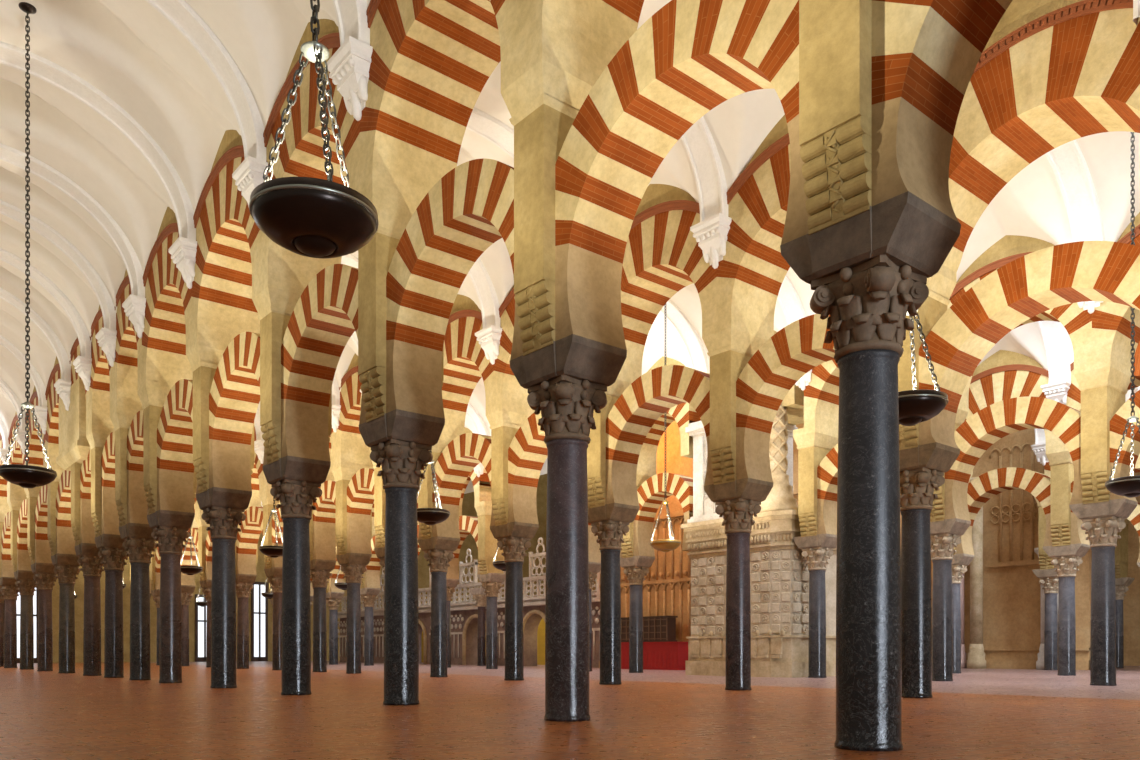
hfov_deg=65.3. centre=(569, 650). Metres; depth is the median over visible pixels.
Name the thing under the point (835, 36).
pier
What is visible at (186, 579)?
arch
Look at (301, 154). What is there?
round arch
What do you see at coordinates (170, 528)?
marble column
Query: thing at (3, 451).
bracket
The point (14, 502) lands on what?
pier
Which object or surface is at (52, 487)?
pier
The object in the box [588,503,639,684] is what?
marble column
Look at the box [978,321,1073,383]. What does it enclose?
ceiling
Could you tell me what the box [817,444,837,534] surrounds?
arch
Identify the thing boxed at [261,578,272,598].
lamp
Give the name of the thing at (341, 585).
lamp
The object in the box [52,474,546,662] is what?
wall
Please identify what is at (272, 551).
lamp
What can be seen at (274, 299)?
pier
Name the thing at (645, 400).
arch
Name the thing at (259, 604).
window
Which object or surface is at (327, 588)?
pier
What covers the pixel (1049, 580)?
marble column
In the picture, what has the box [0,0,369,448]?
ceiling
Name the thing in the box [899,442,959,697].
marble column
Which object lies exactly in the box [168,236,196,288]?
bracket
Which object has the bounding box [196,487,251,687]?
marble column
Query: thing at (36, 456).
round arch
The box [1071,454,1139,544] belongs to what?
arch
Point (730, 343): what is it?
pier
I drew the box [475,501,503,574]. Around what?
pier
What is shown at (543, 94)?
pier
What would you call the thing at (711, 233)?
bracket
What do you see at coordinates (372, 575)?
arch
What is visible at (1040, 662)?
pilaster
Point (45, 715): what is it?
floor
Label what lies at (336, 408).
bracket
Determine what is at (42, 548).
arch
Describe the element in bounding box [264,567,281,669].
marble column
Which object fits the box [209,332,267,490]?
arch
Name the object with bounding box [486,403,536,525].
pier
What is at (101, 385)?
round arch
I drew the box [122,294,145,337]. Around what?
bracket
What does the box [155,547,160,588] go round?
arch
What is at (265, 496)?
pier
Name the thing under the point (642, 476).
pier
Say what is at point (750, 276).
round arch
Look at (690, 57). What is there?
arch
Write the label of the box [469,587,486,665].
marble column
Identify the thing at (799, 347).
arch
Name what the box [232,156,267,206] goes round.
bracket
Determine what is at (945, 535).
marble column
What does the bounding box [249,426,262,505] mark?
round arch
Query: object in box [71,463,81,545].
pier
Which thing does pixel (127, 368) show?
round arch
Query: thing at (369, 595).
marble column
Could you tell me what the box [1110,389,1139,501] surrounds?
arch
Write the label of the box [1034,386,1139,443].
ceiling
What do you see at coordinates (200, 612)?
window
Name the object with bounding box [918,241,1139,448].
arch
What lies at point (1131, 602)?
wall
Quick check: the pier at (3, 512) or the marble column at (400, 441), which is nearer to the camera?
the marble column at (400, 441)
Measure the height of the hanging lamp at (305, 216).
7.382 m
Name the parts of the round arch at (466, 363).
brick moulding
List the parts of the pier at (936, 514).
impost moulding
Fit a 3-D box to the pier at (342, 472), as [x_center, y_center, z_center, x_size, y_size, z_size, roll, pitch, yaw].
[-6.747,-4.365,27.770,1.180,2.810,0.670,0,0,-40]
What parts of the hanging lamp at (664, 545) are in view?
chain, suspension chain, lamp shade, chain, chain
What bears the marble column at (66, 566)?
on the floor
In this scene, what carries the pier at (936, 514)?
on the marble column at (945, 535)
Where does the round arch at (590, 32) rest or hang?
on the pier at (835, 36)
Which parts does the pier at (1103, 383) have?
impost moulding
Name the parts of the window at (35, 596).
pane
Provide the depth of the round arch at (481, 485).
34.96 m
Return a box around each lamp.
[0,2,56,487]
[181,528,202,574]
[195,589,206,606]
[249,0,378,258]
[259,497,282,557]
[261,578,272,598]
[334,565,346,589]
[417,450,449,524]
[493,547,505,570]
[650,304,680,551]
[898,309,947,425]
[1105,132,1139,497]
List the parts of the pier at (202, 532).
impost moulding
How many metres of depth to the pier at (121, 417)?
21.01 m
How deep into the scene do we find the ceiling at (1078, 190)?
17.96 m
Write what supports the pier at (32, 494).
on the marble column at (44, 575)
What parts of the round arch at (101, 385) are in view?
brick moulding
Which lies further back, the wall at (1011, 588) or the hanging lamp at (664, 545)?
the wall at (1011, 588)
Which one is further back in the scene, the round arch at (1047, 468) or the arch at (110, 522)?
the round arch at (1047, 468)
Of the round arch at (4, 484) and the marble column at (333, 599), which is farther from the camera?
the marble column at (333, 599)
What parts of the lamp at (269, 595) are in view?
lamp shade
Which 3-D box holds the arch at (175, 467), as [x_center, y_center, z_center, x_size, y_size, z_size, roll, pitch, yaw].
[-7.670,-4.225,18.219,0.700,2.450,2.990,0,0,-40]
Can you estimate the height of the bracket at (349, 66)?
0.770 m
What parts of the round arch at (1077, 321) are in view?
brick moulding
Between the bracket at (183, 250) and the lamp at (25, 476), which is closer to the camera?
the lamp at (25, 476)
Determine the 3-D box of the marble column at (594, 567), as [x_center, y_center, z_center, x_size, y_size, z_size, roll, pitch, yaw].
[0.531,-1.153,30.518,0.750,3.705,1.020,0,0,-40]
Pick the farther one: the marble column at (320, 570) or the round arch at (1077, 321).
the marble column at (320, 570)
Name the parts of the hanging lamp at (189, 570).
chain, lamp shade, chain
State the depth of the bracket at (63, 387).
24.70 m
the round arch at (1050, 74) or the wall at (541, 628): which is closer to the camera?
the round arch at (1050, 74)
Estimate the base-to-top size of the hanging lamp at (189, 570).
7.382 m
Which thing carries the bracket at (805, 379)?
attached to the round arch at (821, 396)
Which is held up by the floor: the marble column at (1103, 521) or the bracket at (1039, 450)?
the marble column at (1103, 521)
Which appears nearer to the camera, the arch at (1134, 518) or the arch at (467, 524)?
the arch at (1134, 518)
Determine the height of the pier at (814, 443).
2.810 m
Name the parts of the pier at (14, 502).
impost moulding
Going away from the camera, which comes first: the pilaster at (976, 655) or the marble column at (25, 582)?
the marble column at (25, 582)
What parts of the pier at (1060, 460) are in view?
impost moulding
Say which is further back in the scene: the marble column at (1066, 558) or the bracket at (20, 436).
the bracket at (20, 436)
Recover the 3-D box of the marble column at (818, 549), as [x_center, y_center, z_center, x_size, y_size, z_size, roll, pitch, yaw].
[6.493,-1.153,23.367,0.750,3.705,1.020,0,0,-40]
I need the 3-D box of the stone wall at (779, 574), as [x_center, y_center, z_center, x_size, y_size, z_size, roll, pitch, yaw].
[5.721,-4.900,25.620,3.320,11.200,3.790,0,0,-40]
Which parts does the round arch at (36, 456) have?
brick moulding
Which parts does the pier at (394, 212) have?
impost moulding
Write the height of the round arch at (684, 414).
4.840 m
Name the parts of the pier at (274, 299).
impost moulding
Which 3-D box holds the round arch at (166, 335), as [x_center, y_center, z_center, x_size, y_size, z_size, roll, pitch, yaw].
[-7.670,-8.180,18.219,1.280,4.840,3.410,0,0,-40]
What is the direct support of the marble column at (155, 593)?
on the floor
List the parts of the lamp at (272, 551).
chain, lamp shade, chain, chain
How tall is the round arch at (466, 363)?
4.840 m
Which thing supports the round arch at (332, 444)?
on the pier at (342, 472)
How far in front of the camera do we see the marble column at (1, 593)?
39.35 m
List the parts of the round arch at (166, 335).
brick moulding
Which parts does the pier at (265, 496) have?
impost moulding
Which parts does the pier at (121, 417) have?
impost moulding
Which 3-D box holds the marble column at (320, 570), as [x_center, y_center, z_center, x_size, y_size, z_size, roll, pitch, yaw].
[-8.348,-1.153,29.690,0.750,3.705,1.020,0,0,-40]
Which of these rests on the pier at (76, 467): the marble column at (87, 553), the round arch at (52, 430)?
the round arch at (52, 430)
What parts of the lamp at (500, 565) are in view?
lamp shade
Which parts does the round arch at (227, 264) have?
brick moulding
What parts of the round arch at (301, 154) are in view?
brick moulding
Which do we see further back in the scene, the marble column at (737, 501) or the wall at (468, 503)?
the wall at (468, 503)
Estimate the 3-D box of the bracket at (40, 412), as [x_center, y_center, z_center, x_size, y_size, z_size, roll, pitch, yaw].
[-16.373,-7.105,27.557,0.391,0.770,0.680,0,0,-40]
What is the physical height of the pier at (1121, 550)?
2.810 m
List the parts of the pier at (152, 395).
impost moulding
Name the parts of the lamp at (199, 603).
lamp shade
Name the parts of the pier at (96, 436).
impost moulding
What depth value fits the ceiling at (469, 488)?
59.24 m
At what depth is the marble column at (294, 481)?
14.09 m
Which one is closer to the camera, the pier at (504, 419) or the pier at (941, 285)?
the pier at (941, 285)
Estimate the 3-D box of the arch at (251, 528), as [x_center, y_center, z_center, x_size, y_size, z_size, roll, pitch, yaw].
[-11.758,-4.225,33.780,0.700,2.450,3.230,0,0,-40]
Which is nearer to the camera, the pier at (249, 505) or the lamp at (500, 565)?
the lamp at (500, 565)
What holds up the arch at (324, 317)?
on the marble column at (400, 441)
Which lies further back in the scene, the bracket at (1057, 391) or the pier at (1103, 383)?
the bracket at (1057, 391)
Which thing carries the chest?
on the altar table
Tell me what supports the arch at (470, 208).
on the marble column at (568, 379)
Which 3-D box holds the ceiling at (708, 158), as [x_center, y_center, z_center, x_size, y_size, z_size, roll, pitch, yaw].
[-11.450,-9.200,28.081,5.745,3.461,58.740,0,0,-40]
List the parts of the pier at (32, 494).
impost moulding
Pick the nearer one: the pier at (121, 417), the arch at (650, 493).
the pier at (121, 417)
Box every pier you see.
[0,509,10,577]
[7,496,26,571]
[24,486,41,564]
[44,464,63,555]
[56,377,89,470]
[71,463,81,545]
[86,425,114,536]
[110,405,142,526]
[138,379,196,514]
[149,541,157,589]
[186,336,253,493]
[195,514,209,580]
[235,505,260,570]
[252,275,331,464]
[259,489,279,568]
[309,477,336,560]
[326,544,344,592]
[331,462,373,554]
[358,186,443,422]
[360,530,380,588]
[370,451,385,547]
[418,433,458,539]
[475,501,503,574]
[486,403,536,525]
[501,42,599,355]
[587,372,638,507]
[621,469,656,557]
[702,318,773,484]
[793,425,837,536]
[799,0,871,234]
[898,265,956,449]
[930,402,968,521]
[1035,498,1053,569]
[1046,445,1073,546]
[1074,358,1131,503]
[1115,519,1128,577]
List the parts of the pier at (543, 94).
impost moulding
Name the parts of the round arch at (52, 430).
brick moulding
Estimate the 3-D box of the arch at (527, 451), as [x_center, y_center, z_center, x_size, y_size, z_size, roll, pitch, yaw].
[-0.244,-4.225,19.970,0.700,2.450,2.990,0,0,-40]
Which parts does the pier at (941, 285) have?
impost moulding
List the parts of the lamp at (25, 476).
chain, suspension chain, chain, lamp shade, chain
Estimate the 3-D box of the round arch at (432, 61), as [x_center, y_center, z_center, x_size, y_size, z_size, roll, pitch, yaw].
[-1.119,-8.180,10.361,1.280,4.840,3.410,0,0,-40]
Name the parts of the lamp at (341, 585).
lamp shade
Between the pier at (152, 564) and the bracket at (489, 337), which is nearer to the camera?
the bracket at (489, 337)
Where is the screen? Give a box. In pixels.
[338,538,600,667]
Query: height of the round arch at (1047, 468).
4.840 m
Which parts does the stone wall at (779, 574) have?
relief panel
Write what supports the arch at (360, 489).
on the marble column at (380, 552)
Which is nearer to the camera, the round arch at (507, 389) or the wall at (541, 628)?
the round arch at (507, 389)
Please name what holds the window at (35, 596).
in the wall at (468, 503)
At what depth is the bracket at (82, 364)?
22.79 m
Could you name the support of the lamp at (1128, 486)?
hanging from the ceiling at (1078, 190)
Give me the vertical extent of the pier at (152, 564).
2.810 m
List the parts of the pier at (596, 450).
impost moulding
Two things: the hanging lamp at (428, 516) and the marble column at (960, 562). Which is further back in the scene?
the marble column at (960, 562)
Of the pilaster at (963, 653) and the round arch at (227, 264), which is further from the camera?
the pilaster at (963, 653)
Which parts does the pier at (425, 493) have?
impost moulding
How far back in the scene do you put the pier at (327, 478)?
29.27 m
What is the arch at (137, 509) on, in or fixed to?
on the marble column at (170, 528)
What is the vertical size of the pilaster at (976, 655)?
7.550 m
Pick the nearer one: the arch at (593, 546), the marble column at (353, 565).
the marble column at (353, 565)
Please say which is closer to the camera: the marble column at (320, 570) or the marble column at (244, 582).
the marble column at (320, 570)
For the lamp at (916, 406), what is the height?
7.382 m
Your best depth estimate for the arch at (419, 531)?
24.00 m
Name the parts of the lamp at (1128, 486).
chain, lamp shade, chain, suspension chain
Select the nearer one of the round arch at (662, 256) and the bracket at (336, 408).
the round arch at (662, 256)
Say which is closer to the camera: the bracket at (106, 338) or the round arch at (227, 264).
the round arch at (227, 264)
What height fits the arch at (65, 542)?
2.450 m
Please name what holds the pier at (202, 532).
on the marble column at (206, 585)
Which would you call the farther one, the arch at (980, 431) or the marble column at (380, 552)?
the marble column at (380, 552)
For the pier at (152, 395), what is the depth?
19.10 m
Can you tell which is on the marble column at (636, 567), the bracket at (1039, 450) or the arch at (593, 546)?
the arch at (593, 546)
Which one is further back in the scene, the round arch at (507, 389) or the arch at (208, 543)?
the arch at (208, 543)
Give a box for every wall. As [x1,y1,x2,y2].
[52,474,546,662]
[421,618,544,664]
[592,472,1139,665]
[599,421,692,667]
[681,331,836,677]
[793,423,932,601]
[964,429,1091,669]
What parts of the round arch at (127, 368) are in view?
brick moulding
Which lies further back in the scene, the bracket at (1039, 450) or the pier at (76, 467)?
the bracket at (1039, 450)
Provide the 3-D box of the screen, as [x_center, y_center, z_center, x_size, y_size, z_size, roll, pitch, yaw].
[-6.427,-2.187,46.515,1.300,5.774,24.914,0,0,-40]
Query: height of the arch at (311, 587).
2.450 m
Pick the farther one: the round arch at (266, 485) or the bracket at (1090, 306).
the round arch at (266, 485)
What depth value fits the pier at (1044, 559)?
32.47 m
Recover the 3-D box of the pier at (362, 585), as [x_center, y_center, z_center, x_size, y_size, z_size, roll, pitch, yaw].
[-9.651,-4.365,42.730,1.180,2.810,0.670,0,0,-40]
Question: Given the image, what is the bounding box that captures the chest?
[621,616,677,641]
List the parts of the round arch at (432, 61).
brick moulding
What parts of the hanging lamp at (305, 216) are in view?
chain, lamp shade, suspension chain, chain, chain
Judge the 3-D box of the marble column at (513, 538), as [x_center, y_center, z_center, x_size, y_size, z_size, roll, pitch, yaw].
[-1.336,-1.153,21.279,0.750,3.705,1.020,0,0,-40]
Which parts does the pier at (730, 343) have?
impost moulding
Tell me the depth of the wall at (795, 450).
33.02 m
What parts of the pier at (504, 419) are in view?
impost moulding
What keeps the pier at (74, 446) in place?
on the pier at (76, 467)
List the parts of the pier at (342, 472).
impost moulding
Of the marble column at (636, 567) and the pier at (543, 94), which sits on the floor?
the marble column at (636, 567)
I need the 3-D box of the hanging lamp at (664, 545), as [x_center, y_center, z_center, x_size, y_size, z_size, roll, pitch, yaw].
[2.415,-6.191,22.519,0.780,7.382,0.780,0,0,-44]
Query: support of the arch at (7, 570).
on the marble column at (25, 582)
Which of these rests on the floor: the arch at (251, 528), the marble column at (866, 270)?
the marble column at (866, 270)
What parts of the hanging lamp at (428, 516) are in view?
chain, lamp shade, chain, chain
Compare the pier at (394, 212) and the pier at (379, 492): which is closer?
the pier at (394, 212)
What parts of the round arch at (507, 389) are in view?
brick moulding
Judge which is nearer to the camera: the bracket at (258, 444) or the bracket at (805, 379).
the bracket at (805, 379)
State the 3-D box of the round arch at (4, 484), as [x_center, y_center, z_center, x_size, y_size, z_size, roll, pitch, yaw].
[-21.787,-8.180,35.151,1.280,4.840,3.900,0,0,-40]
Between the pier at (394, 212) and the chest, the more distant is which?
the chest
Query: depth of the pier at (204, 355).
16.50 m
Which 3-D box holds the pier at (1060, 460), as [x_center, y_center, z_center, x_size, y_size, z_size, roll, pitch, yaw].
[14.200,-4.365,25.444,1.180,2.810,0.670,0,0,-40]
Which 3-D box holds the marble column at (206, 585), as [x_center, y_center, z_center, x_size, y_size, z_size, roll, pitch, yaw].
[-15.296,-1.153,38.024,0.750,3.705,1.020,0,0,-40]
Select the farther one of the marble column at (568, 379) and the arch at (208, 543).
the arch at (208, 543)
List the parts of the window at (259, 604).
pane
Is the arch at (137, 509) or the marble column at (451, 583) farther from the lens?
the marble column at (451, 583)
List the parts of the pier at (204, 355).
impost moulding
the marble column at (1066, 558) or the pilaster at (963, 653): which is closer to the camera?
the marble column at (1066, 558)
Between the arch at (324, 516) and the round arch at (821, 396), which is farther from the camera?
the arch at (324, 516)
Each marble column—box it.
[0,577,19,667]
[0,586,3,666]
[14,570,36,669]
[31,562,56,670]
[51,553,79,672]
[74,543,103,675]
[95,534,128,677]
[119,523,156,679]
[147,510,194,682]
[151,589,159,664]
[181,585,194,665]
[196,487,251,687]
[200,580,211,666]
[236,574,256,668]
[263,455,330,694]
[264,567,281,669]
[310,559,335,671]
[326,592,343,664]
[336,553,371,673]
[359,409,444,704]
[360,588,380,665]
[374,547,384,571]
[418,536,459,676]
[446,578,458,667]
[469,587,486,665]
[477,573,505,668]
[490,522,538,680]
[510,334,626,721]
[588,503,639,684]
[589,562,600,671]
[620,555,654,672]
[704,478,772,689]
[780,191,960,751]
[793,533,836,677]
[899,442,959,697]
[930,518,970,680]
[952,553,974,672]
[1033,568,1058,669]
[1043,543,1089,675]
[1069,498,1137,685]
[1115,577,1133,667]
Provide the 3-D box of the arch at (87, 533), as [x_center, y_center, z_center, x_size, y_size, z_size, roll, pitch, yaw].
[-12.790,-4.225,24.359,0.700,2.450,2.080,0,0,-40]
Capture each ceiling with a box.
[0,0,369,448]
[254,0,1139,440]
[261,131,1139,506]
[464,458,546,493]
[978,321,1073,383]
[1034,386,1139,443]
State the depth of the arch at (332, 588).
45.26 m
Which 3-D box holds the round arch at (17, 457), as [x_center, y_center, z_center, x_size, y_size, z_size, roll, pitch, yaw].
[-19.354,-8.180,32.232,1.280,4.840,3.700,0,0,-40]
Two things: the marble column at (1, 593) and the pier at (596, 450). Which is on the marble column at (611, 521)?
the pier at (596, 450)
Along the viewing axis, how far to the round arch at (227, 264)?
16.01 m
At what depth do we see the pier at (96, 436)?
22.96 m
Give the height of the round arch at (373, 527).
4.840 m
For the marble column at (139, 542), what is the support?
on the floor
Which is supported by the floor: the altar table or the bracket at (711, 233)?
the altar table
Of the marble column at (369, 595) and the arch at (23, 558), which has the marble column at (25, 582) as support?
the arch at (23, 558)
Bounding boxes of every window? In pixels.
[3,587,37,662]
[195,594,206,661]
[251,582,267,660]
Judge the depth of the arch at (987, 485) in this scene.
26.54 m
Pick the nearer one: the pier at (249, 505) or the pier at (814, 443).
the pier at (814, 443)
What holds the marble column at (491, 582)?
on the floor
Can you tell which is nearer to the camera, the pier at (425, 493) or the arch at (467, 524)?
the pier at (425, 493)
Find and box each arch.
[0,433,9,509]
[1,512,13,576]
[8,412,26,496]
[17,499,31,570]
[25,385,44,466]
[35,485,51,562]
[45,356,60,464]
[56,470,75,554]
[69,337,88,429]
[80,449,95,543]
[89,304,113,428]
[101,431,120,534]
[113,269,141,408]
[127,410,149,523]
[142,207,192,384]
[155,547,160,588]
[157,379,199,512]
[181,527,200,585]
[191,130,259,342]
[192,493,197,525]
[205,530,211,579]
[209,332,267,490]
[236,506,265,574]
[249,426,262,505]
[260,19,359,285]
[263,472,271,490]
[272,502,282,566]
[281,264,366,461]
[310,578,313,595]
[313,480,338,560]
[327,428,335,477]
[329,546,343,591]
[336,353,372,466]
[346,468,377,553]
[360,0,520,203]
[365,536,380,587]
[372,502,374,529]
[386,158,524,418]
[417,525,420,556]
[418,524,422,539]
[432,433,494,537]
[442,294,493,435]
[446,516,479,578]
[459,427,491,513]
[494,286,530,408]
[508,410,589,524]
[521,0,643,74]
[555,0,809,349]
[588,523,621,562]
[606,365,714,505]
[620,184,715,376]
[633,473,692,556]
[637,356,700,472]
[716,115,790,333]
[736,314,834,481]
[804,359,838,431]
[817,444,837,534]
[871,0,1011,224]
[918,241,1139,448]
[942,0,1139,271]
[943,397,1082,520]
[947,235,1091,404]
[955,467,1051,554]
[965,350,1057,447]
[1044,462,1050,477]
[1054,503,1139,567]
[1058,340,1139,445]
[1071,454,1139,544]
[1092,212,1139,368]
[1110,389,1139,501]
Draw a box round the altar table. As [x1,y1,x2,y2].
[621,642,687,669]
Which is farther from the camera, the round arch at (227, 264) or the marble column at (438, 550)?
the marble column at (438, 550)
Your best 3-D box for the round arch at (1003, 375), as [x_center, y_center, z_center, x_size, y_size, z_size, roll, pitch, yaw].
[13.131,-8.180,26.727,1.280,4.840,3.340,0,0,-40]
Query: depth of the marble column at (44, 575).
30.62 m
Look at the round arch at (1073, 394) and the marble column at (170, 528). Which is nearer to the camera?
the marble column at (170, 528)
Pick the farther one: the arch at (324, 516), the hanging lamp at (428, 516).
the arch at (324, 516)
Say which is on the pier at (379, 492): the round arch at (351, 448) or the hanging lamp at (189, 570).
the round arch at (351, 448)
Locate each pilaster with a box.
[960,574,966,667]
[967,477,985,668]
[1034,548,1057,669]
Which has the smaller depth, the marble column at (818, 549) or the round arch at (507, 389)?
the round arch at (507, 389)
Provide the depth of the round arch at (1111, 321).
17.57 m
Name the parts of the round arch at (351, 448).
brick moulding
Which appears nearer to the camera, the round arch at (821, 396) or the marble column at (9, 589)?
the round arch at (821, 396)
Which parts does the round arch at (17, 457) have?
brick moulding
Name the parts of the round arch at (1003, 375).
brick moulding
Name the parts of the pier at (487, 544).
impost moulding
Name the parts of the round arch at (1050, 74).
brick moulding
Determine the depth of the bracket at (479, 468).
34.34 m
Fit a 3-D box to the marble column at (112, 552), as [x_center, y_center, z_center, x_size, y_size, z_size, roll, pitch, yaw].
[-11.989,-1.153,23.399,0.750,3.705,1.020,0,0,-40]
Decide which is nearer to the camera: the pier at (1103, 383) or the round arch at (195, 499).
the pier at (1103, 383)
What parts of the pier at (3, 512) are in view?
impost moulding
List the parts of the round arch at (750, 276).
brick moulding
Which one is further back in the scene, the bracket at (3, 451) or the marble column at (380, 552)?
the bracket at (3, 451)
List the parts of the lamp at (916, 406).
chain, lamp shade, chain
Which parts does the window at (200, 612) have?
pane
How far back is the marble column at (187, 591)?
40.84 m
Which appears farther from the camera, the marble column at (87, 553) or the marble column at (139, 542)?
the marble column at (87, 553)
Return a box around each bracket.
[0,448,9,464]
[14,429,26,453]
[33,406,47,433]
[54,379,70,410]
[73,356,91,390]
[95,328,116,366]
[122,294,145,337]
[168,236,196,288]
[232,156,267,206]
[254,440,264,463]
[325,36,372,120]
[332,404,340,431]
[474,463,483,476]
[475,325,501,364]
[690,213,731,268]
[795,369,811,390]
[1031,443,1048,465]
[1041,380,1070,404]
[1077,301,1102,313]
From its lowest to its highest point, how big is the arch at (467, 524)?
2.450 m
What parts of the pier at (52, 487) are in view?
impost moulding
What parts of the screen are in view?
crest panel, door moulding, crest panel, crest panel, cornice, balustrade, door moulding, door moulding, crest panel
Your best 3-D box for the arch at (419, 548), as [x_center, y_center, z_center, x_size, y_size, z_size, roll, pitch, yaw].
[-6.321,-4.225,38.736,0.700,2.450,2.980,0,0,-40]
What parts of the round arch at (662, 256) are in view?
brick moulding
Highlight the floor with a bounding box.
[0,661,1139,759]
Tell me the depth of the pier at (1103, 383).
17.81 m
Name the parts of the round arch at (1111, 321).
brick moulding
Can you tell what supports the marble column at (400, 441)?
on the floor
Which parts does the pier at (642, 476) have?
impost moulding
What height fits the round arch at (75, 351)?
4.840 m
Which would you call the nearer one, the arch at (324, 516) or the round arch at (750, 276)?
the round arch at (750, 276)
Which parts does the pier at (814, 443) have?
impost moulding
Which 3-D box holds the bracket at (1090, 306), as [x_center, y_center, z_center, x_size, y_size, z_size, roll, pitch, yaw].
[10.319,-7.105,17.677,0.391,0.770,0.680,0,0,-40]
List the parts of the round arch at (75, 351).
brick moulding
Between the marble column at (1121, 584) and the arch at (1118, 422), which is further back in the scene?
the marble column at (1121, 584)
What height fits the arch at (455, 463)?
2.450 m
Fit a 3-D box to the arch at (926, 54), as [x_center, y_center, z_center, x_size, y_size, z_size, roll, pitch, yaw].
[3.360,-4.175,4.988,0.700,2.350,3.340,0,0,-40]
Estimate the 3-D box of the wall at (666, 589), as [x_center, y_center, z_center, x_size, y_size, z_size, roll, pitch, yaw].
[3.436,-5.800,34.654,0.740,13.000,6.434,0,0,-40]
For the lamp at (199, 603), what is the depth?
50.10 m
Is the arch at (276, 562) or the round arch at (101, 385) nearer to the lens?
the round arch at (101, 385)

